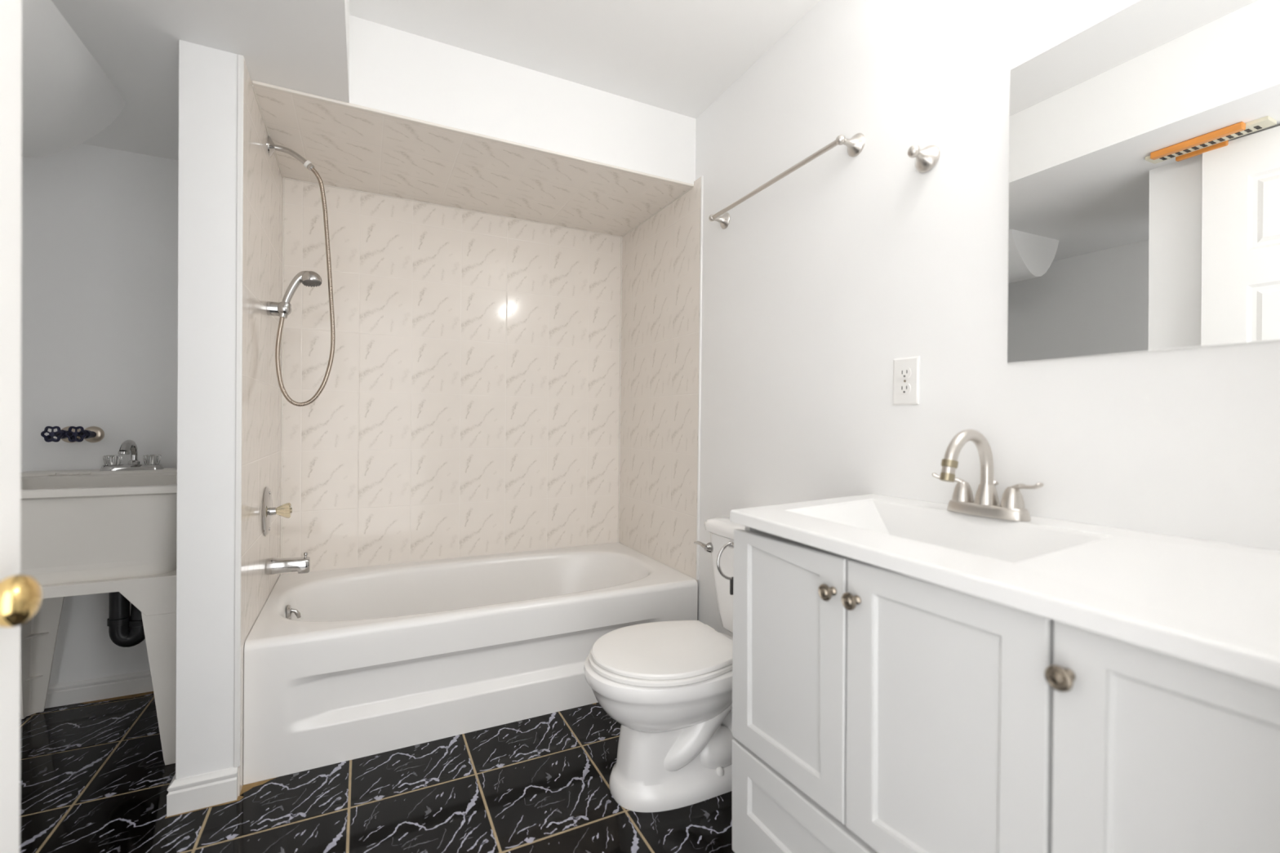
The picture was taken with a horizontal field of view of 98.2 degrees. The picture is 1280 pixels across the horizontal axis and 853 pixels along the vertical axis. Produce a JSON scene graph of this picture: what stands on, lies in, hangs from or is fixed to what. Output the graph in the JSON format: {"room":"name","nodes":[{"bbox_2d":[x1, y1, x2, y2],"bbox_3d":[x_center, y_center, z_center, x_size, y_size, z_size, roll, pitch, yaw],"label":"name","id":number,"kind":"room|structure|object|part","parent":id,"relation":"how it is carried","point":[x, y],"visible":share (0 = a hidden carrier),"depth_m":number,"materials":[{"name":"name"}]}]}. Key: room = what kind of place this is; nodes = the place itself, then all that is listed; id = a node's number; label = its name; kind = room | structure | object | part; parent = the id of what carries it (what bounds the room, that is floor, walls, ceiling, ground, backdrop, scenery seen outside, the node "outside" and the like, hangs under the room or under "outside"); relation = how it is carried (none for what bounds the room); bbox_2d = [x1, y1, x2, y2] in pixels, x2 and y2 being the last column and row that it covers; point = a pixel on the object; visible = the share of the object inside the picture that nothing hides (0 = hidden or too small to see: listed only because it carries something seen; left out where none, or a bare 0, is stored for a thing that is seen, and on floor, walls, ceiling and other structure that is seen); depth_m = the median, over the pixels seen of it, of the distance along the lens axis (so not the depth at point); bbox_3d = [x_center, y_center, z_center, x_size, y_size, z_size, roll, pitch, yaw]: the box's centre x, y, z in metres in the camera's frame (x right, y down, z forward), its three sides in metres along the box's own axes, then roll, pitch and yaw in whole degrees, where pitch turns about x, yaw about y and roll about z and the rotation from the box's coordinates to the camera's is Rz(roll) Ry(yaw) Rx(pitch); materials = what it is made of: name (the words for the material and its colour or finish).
{"room":"bathroom","nodes":[
{"label":"bathroom","id":0,"kind":"room"},
{"bbox_2d":[20,143,177,684],"bbox_3d":[-1.385,-0.162,2.416,3.040,2.450,0.120,0,0,-27],"label":"wall","id":1,"kind":"structure","parent":0,"point":[100,224],"depth_m":2.04,"materials":[{"name":"paint"}]},
{"bbox_2d":[40,426,80,442],"bbox_3d":[-2.045,0.029,1.960,0.061,0.062,0.115,0,0,-22],"label":"shutoff valve","id":2,"kind":"object","parent":1,"relation":"attached to","point":[60,434],"visible":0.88,"depth_m":1.91,"materials":[{"name":"metal"}]},
{"bbox_3d":[-2.042,0.028,1.957,0.034,0.033,0.099,0,0,-27],"label":"stem","id":3,"kind":"part","parent":2,"relation":"part of","materials":[{"name":"metal"}]},
{"bbox_2d":[64,426,104,442],"bbox_3d":[-1.990,0.029,1.987,0.061,0.062,0.116,0,0,-21],"label":"shutoff valve","id":4,"kind":"object","parent":1,"relation":"attached to","point":[93,433],"visible":1,"depth_m":1.99,"materials":[{"name":"metal"}]},
{"bbox_3d":[-1.988,0.028,1.985,0.034,0.033,0.100,0,0,-27],"label":"stem","id":5,"kind":"part","parent":4,"relation":"part of","materials":[{"name":"metal"}]},
{"bbox_2d":[44,670,153,708],"bbox_3d":[-2.127,0.969,1.985,1.141,0.078,0.014,0,0,-27],"label":"baseboard","id":6,"kind":"structure","parent":1,"relation":"attached to","point":[137,682],"depth_m":2.04,"materials":[{"name":"paint"}]},
{"bbox_2d":[175,40,237,779],"bbox_3d":[-1.357,-0.001,1.878,0.129,2.038,0.870,0,0,-27],"label":"wall partition","id":7,"kind":"structure","parent":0,"point":[208,76],"depth_m":1.49,"materials":[{"name":"paint"}]},
{"bbox_2d":[166,767,237,817],"bbox_3d":[-1.212,0.978,1.567,0.150,0.085,0.189,0,0,-27],"label":"baseboard","id":8,"kind":"structure","parent":7,"relation":"attached to","point":[194,793],"depth_m":1.48,"materials":[{"name":"paint"}]},
{"bbox_2d":[233,53,244,767],"bbox_3d":[-1.101,-0.038,1.521,0.014,1.952,0.010,0,0,-27],"label":"trim","id":9,"kind":"structure","parent":7,"relation":"attached to","point":[240,97],"depth_m":1.52,"materials":[{"name":"paint"}]},
{"bbox_2d":[237,59,282,796],"bbox_3d":[-1.296,-0.001,1.911,0.010,2.038,0.865,0,0,-27],"label":"wall tile","id":10,"kind":"structure","parent":7,"relation":"attached to","point":[262,252],"depth_m":1.77,"materials":[{"name":"stone"}]},
{"bbox_2d":[262,486,292,536],"bbox_3d":[-1.263,0.294,1.940,0.077,0.170,0.170,0,0,-27],"label":"shower valve","id":11,"kind":"object","parent":10,"relation":"attached to","point":[285,510],"visible":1,"depth_m":1.91,"materials":[{"name":"silver metal"}]},
{"bbox_3d":[-1.277,0.295,1.931,0.019,0.028,0.028,0,0,-27],"label":"stem","id":12,"kind":"part","parent":11,"relation":"part of","materials":[{"name":"silver metal"}]},
{"bbox_3d":[-1.250,0.295,1.945,0.043,0.053,0.053,0,0,-27],"label":"knob","id":13,"kind":"part","parent":11,"relation":"part of","materials":[{"name":"plastic"}]},
{"bbox_2d":[266,301,291,318],"bbox_3d":[-1.261,-0.408,1.940,0.072,0.058,0.058,0,0,-27],"label":"bracket","id":14,"kind":"object","parent":10,"relation":"attached to","point":[282,308],"visible":1,"depth_m":1.92,"materials":[{"name":"silver metal"}]},
{"bbox_2d":[265,551,310,575],"bbox_3d":[-1.253,0.490,1.976,0.130,0.073,0.055,0,0,-27],"label":"tub spout","id":15,"kind":"object","parent":10,"relation":"attached to","point":[301,565],"visible":1,"depth_m":1.96,"materials":[{"name":"silver metal"}]},
{"bbox_2d":[267,135,314,170],"bbox_3d":[-1.233,-0.963,1.967,0.138,0.097,0.068,0,0,-27],"label":"pipe","id":16,"kind":"object","parent":10,"relation":"attached to","point":[272,147],"visible":1,"depth_m":1.95,"materials":[{"name":"silver metal"}]},
{"bbox_2d":[275,167,335,406],"bbox_3d":[-1.182,-0.499,1.961,0.182,0.854,0.065,0,0,-27],"label":"shower","id":17,"kind":"object","parent":16,"relation":"hanging from","point":[309,278],"visible":0.99,"depth_m":1.98,"materials":[{"name":"silver metal"}]},
{"bbox_3d":[-1.215,-0.468,1.949,0.094,0.171,0.032,0,0,-27],"label":"handle","id":18,"kind":"part","parent":17,"relation":"part of","materials":[{"name":"silver metal"}]},
{"bbox_2d":[51,0,696,184],"bbox_3d":[-0.753,-1.200,1.167,3.040,0.382,2.895,0,0,-27],"label":"wall","id":19,"kind":"structure","parent":0,"point":[317,47],"depth_m":1.79,"materials":[{"name":"paint"}]},
{"bbox_2d":[21,0,125,157],"bbox_3d":[-1.696,-0.908,1.398,0.451,0.227,0.545,0,0,-27],"label":"sloped ceiling","id":20,"kind":"structure","parent":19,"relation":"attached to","point":[67,98],"depth_m":1.51,"materials":[{"name":"paint"}]},
{"bbox_2d":[251,82,690,236],"bbox_3d":[-0.618,-1.012,2.285,1.524,0.008,0.711,0,0,-27],"label":"tile","id":21,"kind":"structure","parent":19,"relation":"attached to","point":[348,148],"depth_m":2.19,"materials":[{"name":"tile"}]},
{"bbox_2d":[251,80,693,187],"bbox_3d":[-0.459,-1.006,1.968,1.521,0.010,0.016,0,0,-27],"label":"trim","id":22,"kind":"structure","parent":19,"relation":"attached to","point":[257,83],"depth_m":1.88,"materials":[{"name":"tile"}]},
{"bbox_2d":[19,691,734,852],"bbox_3d":[-0.773,1.040,1.111,2.981,0.020,2.862,0,0,-27],"label":"floor","id":23,"kind":"structure","parent":0,"point":[95,777],"depth_m":1.53,"materials":[{"name":"black tile"}]},
{"bbox_2d":[20,467,177,765],"bbox_3d":[-1.768,0.587,1.818,0.584,0.851,0.595,0,0,-27],"label":"sink","id":24,"kind":"object","parent":23,"relation":"on","point":[89,531],"visible":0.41,"depth_m":1.66,"materials":[{"name":"plastic"}]},
{"bbox_3d":[-2.077,0.759,1.923,0.106,0.499,0.098,0,0,-27],"label":"leg","id":25,"kind":"part","parent":24,"relation":"part of","materials":[{"name":"plastic"}]},
{"bbox_2d":[20,467,177,585],"bbox_3d":[-1.764,0.308,1.816,0.584,0.292,0.595,0,0,-27],"label":"basin","id":26,"kind":"object","parent":24,"relation":"in","point":[89,526],"depth_m":1.63,"materials":[{"name":"plastic"}]},
{"bbox_2d":[106,591,145,647],"bbox_3d":[-1.789,0.601,1.991,0.114,0.297,0.295,0,0,-27],"label":"trap","id":27,"kind":"object","parent":24,"relation":"attached to","point":[126,629],"visible":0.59,"depth_m":1.86,"materials":[{"name":"black plastic"}]},
{"bbox_2d":[100,440,164,471],"bbox_3d":[-1.847,0.103,2.007,0.176,0.112,0.111,0,0,-27],"label":"faucet","id":28,"kind":"object","parent":24,"relation":"on","point":[112,463],"visible":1,"depth_m":2.02,"materials":[{"name":"silver metal"}]},
{"bbox_3d":[-1.910,0.122,2.008,0.052,0.035,0.051,0,0,-27],"label":"knob","id":29,"kind":"part","parent":28,"relation":"part of","materials":[{"name":"clear plastic"}]},
{"bbox_3d":[-1.845,0.087,2.001,0.028,0.078,0.091,0,0,-21],"label":"spout","id":30,"kind":"part","parent":28,"relation":"part of","materials":[{"name":"silver metal"}]},
{"bbox_3d":[-1.811,0.123,2.058,0.052,0.035,0.051,0,0,-27],"label":"knob","id":31,"kind":"part","parent":28,"relation":"part of","materials":[{"name":"clear plastic"}]},
{"bbox_3d":[-1.458,0.767,1.708,0.106,0.499,0.114,0,0,-27],"label":"leg","id":32,"kind":"part","parent":24,"relation":"part of","materials":[{"name":"plastic"}]},
{"bbox_2d":[243,542,697,785],"bbox_3d":[-0.622,0.820,2.268,1.522,0.405,0.780,0,0,-27],"label":"bathtub","id":33,"kind":"object","parent":23,"relation":"on","point":[340,665],"visible":0.82,"depth_m":1.90,"materials":[{"name":"ceramic"}]},
{"bbox_3d":[-1.243,0.663,1.966,0.017,0.062,0.062,0,0,-27],"label":"overflow plate","id":34,"kind":"part","parent":33,"relation":"part of","materials":[{"name":"silver metal"}]},
{"bbox_3d":[-1.227,0.665,1.975,0.033,0.037,0.016,0,0,-27],"label":"trip lever","id":35,"kind":"part","parent":33,"relation":"part of","materials":[{"name":"silver metal"}]},
{"bbox_2d":[583,516,745,813],"bbox_3d":[0.148,0.673,1.657,0.655,0.726,0.395,0,0,-27],"label":"toilet","id":36,"kind":"object","parent":23,"relation":"on","point":[668,685],"visible":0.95,"depth_m":1.52,"materials":[{"name":"ceramic"}]},
{"bbox_3d":[0.126,0.851,1.639,0.600,0.369,0.372,0,0,-27],"label":"bowl","id":37,"kind":"part","parent":36,"relation":"part of","materials":[{"name":"ceramic"}]},
{"bbox_3d":[0.060,0.658,1.603,0.421,0.016,0.374,0,0,-27],"label":"seat","id":38,"kind":"part","parent":36,"relation":"part of","materials":[{"name":"plastic"}]},
{"bbox_3d":[0.064,0.640,1.605,0.416,0.019,0.368,0,0,-27],"label":"seat lid","id":39,"kind":"part","parent":36,"relation":"part of","materials":[{"name":"plastic"}]},
{"bbox_3d":[0.203,0.396,1.859,0.022,0.018,0.076,0,0,-27],"label":"lever arm","id":40,"kind":"part","parent":36,"relation":"part of","materials":[{"name":"silver metal"}]},
{"bbox_3d":[0.225,0.401,1.834,0.021,0.034,0.034,0,0,-27],"label":"flush lever","id":41,"kind":"part","parent":36,"relation":"part of","materials":[{"name":"silver metal"}]},
{"bbox_3d":[0.369,0.515,1.756,0.173,0.320,0.344,0,0,-27],"label":"tank","id":42,"kind":"part","parent":36,"relation":"part of","materials":[{"name":"ceramic"}]},
{"bbox_3d":[0.366,0.333,1.752,0.185,0.043,0.378,0,0,-27],"label":"tank lid","id":43,"kind":"part","parent":36,"relation":"part of","materials":[{"name":"ceramic"}]},
{"bbox_2d":[732,526,1279,852],"bbox_3d":[0.601,0.639,0.963,0.456,0.812,0.937,0,0,-27],"label":"vanity cabinet","id":44,"kind":"object","parent":23,"relation":"on","point":[876,709],"visible":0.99,"depth_m":0.81,"materials":[{"name":"paint"}]},
{"bbox_2d":[716,541,733,595],"bbox_3d":[0.239,0.342,1.329,0.097,0.138,0.075,0,0,-27],"label":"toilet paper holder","id":45,"kind":"object","parent":44,"relation":"attached to","point":[731,544],"visible":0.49,"depth_m":1.34,"materials":[{"name":"silver metal"}]},
{"bbox_3d":[0.237,0.289,1.327,0.032,0.032,0.075,0,0,-27],"label":"post","id":46,"kind":"part","parent":45,"relation":"part of","materials":[{"name":"silver metal"}]},
{"bbox_3d":[0.298,0.479,1.145,0.018,0.488,0.338,0,0,-27],"label":"door","id":47,"kind":"part","parent":44,"relation":"part of","materials":[{"name":"paint"}]},
{"bbox_3d":[0.367,0.853,1.001,0.018,0.270,0.662,0,0,-27],"label":"drawer","id":48,"kind":"part","parent":44,"relation":"part of","materials":[{"name":"paint"}]},
{"bbox_3d":[0.342,0.301,1.007,0.028,0.030,0.030,0,0,-27],"label":"knob","id":49,"kind":"part","parent":44,"relation":"part of","materials":[{"name":"silver metal"}]},
{"bbox_3d":[0.366,0.301,0.958,0.028,0.030,0.030,0,0,-27],"label":"knob","id":50,"kind":"part","parent":44,"relation":"part of","materials":[{"name":"silver metal"}]},
{"bbox_3d":[0.447,0.475,0.847,0.018,0.480,0.326,0,0,-27],"label":"door","id":51,"kind":"part","parent":44,"relation":"part of","materials":[{"name":"paint"}]},
{"bbox_2d":[729,493,1279,688],"bbox_3d":[0.618,0.236,0.949,0.456,0.116,0.937,0,0,-27],"label":"countertop","id":52,"kind":"structure","parent":44,"relation":"on","point":[1213,605],"depth_m":0.78,"materials":[{"name":"stone"}]},
{"bbox_2d":[931,429,1044,521],"bbox_3d":[0.700,0.094,1.127,0.175,0.177,0.176,1,0,23],"label":"vanity faucet","id":53,"kind":"object","parent":52,"relation":"on","point":[1011,507],"visible":1,"depth_m":1.12,"materials":[{"name":"silver metal"}]},
{"bbox_3d":[0.676,0.117,1.211,0.021,0.027,0.071,0,1,-40],"label":"lever","id":54,"kind":"part","parent":53,"relation":"part of","materials":[{"name":"silver metal"}]},
{"bbox_3d":[0.693,0.139,1.189,0.041,0.044,0.041,0,0,-27],"label":"handle","id":55,"kind":"part","parent":53,"relation":"part of","materials":[{"name":"silver metal"}]},
{"bbox_3d":[0.663,0.064,1.117,0.142,0.117,0.024,0,0,-27],"label":"spout","id":56,"kind":"part","parent":53,"relation":"part of","materials":[{"name":"silver metal"}]},
{"bbox_3d":[0.716,0.141,1.144,0.045,0.043,0.045,0,0,-27],"label":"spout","id":57,"kind":"part","parent":53,"relation":"part of","materials":[{"name":"silver metal"}]},
{"bbox_3d":[0.737,0.139,1.155,0.016,0.052,0.016,0,0,-27],"label":"lift rod","id":58,"kind":"part","parent":53,"relation":"part of","materials":[{"name":"silver metal"}]},
{"bbox_3d":[0.738,0.140,1.099,0.041,0.044,0.041,0,0,-27],"label":"handle","id":59,"kind":"part","parent":53,"relation":"part of","materials":[{"name":"silver metal"}]},
{"bbox_3d":[0.746,0.118,1.072,0.021,0.027,0.071,1,0,-13],"label":"lever","id":60,"kind":"part","parent":53,"relation":"part of","materials":[{"name":"silver metal"}]},
{"bbox_3d":[0.510,0.303,0.670,0.028,0.030,0.030,0,0,-27],"label":"knob","id":61,"kind":"part","parent":44,"relation":"part of","materials":[{"name":"silver metal"}]},
{"bbox_3d":[0.581,0.474,0.579,0.018,0.476,0.266,0,0,-27],"label":"door","id":62,"kind":"part","parent":44,"relation":"part of","materials":[{"name":"paint"}]},
{"bbox_2d":[281,178,621,574],"bbox_3d":[-0.796,-0.001,2.626,1.524,2.038,0.034,0,0,-27],"label":"wall tile","id":63,"kind":"structure","parent":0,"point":[468,405],"depth_m":2.55,"materials":[{"name":"tile"}]},
{"bbox_2d":[349,0,820,118],"bbox_3d":[0.173,-1.322,1.143,1.406,0.100,2.027,0,0,-27],"label":"ceiling","id":64,"kind":"structure","parent":0,"point":[678,56],"depth_m":1.81,"materials":[{"name":"paint"}]},
{"bbox_2d":[695,0,1279,636],"bbox_3d":[0.553,-0.136,1.766,0.153,2.450,2.775,0,0,-27],"label":"wall","id":65,"kind":"structure","parent":0,"point":[844,267],"depth_m":1.37,"materials":[{"name":"paint"}]},
{"bbox_2d":[251,84,692,575],"bbox_3d":[-0.628,-0.193,2.295,1.524,1.630,0.704,0,0,-27],"label":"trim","id":66,"kind":"structure","parent":65,"relation":"attached to","point":[283,178],"depth_m":2.35,"materials":[{"name":"plastic"}]},
{"bbox_2d":[619,176,701,584],"bbox_3d":[0.061,0.002,2.624,0.007,2.050,0.802,0,0,-27],"label":"wall tile","id":67,"kind":"structure","parent":65,"relation":"attached to","point":[661,255],"depth_m":2.54,"materials":[{"name":"tile"}]},
{"bbox_2d":[696,175,703,579],"bbox_3d":[0.245,-0.197,2.261,0.012,1.647,0.009,0,0,-27],"label":"trim","id":68,"kind":"structure","parent":65,"relation":"attached to","point":[702,176],"depth_m":2.26,"materials":[{"name":"paint"}]},
{"bbox_2d":[708,133,865,228],"bbox_3d":[0.427,-0.778,1.800,0.074,0.060,0.700,0,0,-25],"label":"towel bar","id":69,"kind":"object","parent":65,"relation":"attached to","point":[855,144],"visible":1,"depth_m":1.63,"materials":[{"name":"silver metal"}]},
{"bbox_3d":[0.407,-0.778,1.788,0.015,0.015,0.640,0,0,-25],"label":"rail","id":70,"kind":"part","parent":69,"relation":"part of","materials":[{"name":"silver metal"}]},
{"bbox_2d":[893,355,919,404],"bbox_3d":[0.658,-0.113,1.375,0.008,0.117,0.073,0,0,-27],"label":"wall outlet","id":71,"kind":"object","parent":65,"relation":"attached to","point":[906,371],"visible":1,"depth_m":1.37,"materials":[{"name":"white plastic"}]},
{"bbox_2d":[898,368,911,378],"bbox_3d":[0.656,-0.132,1.373,0.002,0.025,0.033,0,0,-27],"label":"socket","id":72,"kind":"object","parent":71,"relation":"attached to","point":[904,373],"depth_m":1.37,"materials":[{"name":"white plastic"}]},
{"bbox_2d":[898,383,911,394],"bbox_3d":[0.656,-0.093,1.374,0.002,0.025,0.033,0,0,-27],"label":"socket","id":73,"kind":"object","parent":71,"relation":"attached to","point":[904,388],"depth_m":1.37,"materials":[{"name":"white plastic"}]},
{"bbox_2d":[907,144,940,172],"bbox_3d":[0.663,-0.641,1.314,0.067,0.062,0.062,0,0,-27],"label":"robe hook","id":74,"kind":"object","parent":65,"relation":"attached to","point":[926,157],"visible":1,"depth_m":1.30,"materials":[{"name":"silver metal"}]},
{"bbox_2d":[1007,0,1279,363],"bbox_3d":[0.896,-0.431,0.894,0.017,0.606,0.575,0,0,-27],"label":"mirror","id":75,"kind":"object","parent":65,"relation":"attached to","point":[1144,213],"visible":1,"depth_m":0.94,"materials":[{"name":"white mirror"}]},
{"bbox_3d":[-1.179,0.040,-0.011,1.240,2.088,1.140,0,0,-27],"label":"wall","id":76,"kind":"structure","parent":0,"visible":0},
{"bbox_2d":[0,0,43,852],"bbox_3d":[-0.573,0.021,0.299,0.082,2.018,0.760,0,0,-22],"label":"door","id":77,"kind":"structure","parent":76,"relation":"in","point":[20,595],"depth_m":0.63,"materials":[{"name":"paint"}]},
{"bbox_3d":[-0.678,0.187,0.593,0.050,0.062,0.062,0,0,-27],"label":"knob","id":78,"kind":"part","parent":77,"relation":"part of","materials":[{"name":"gold metal"}]}
]}

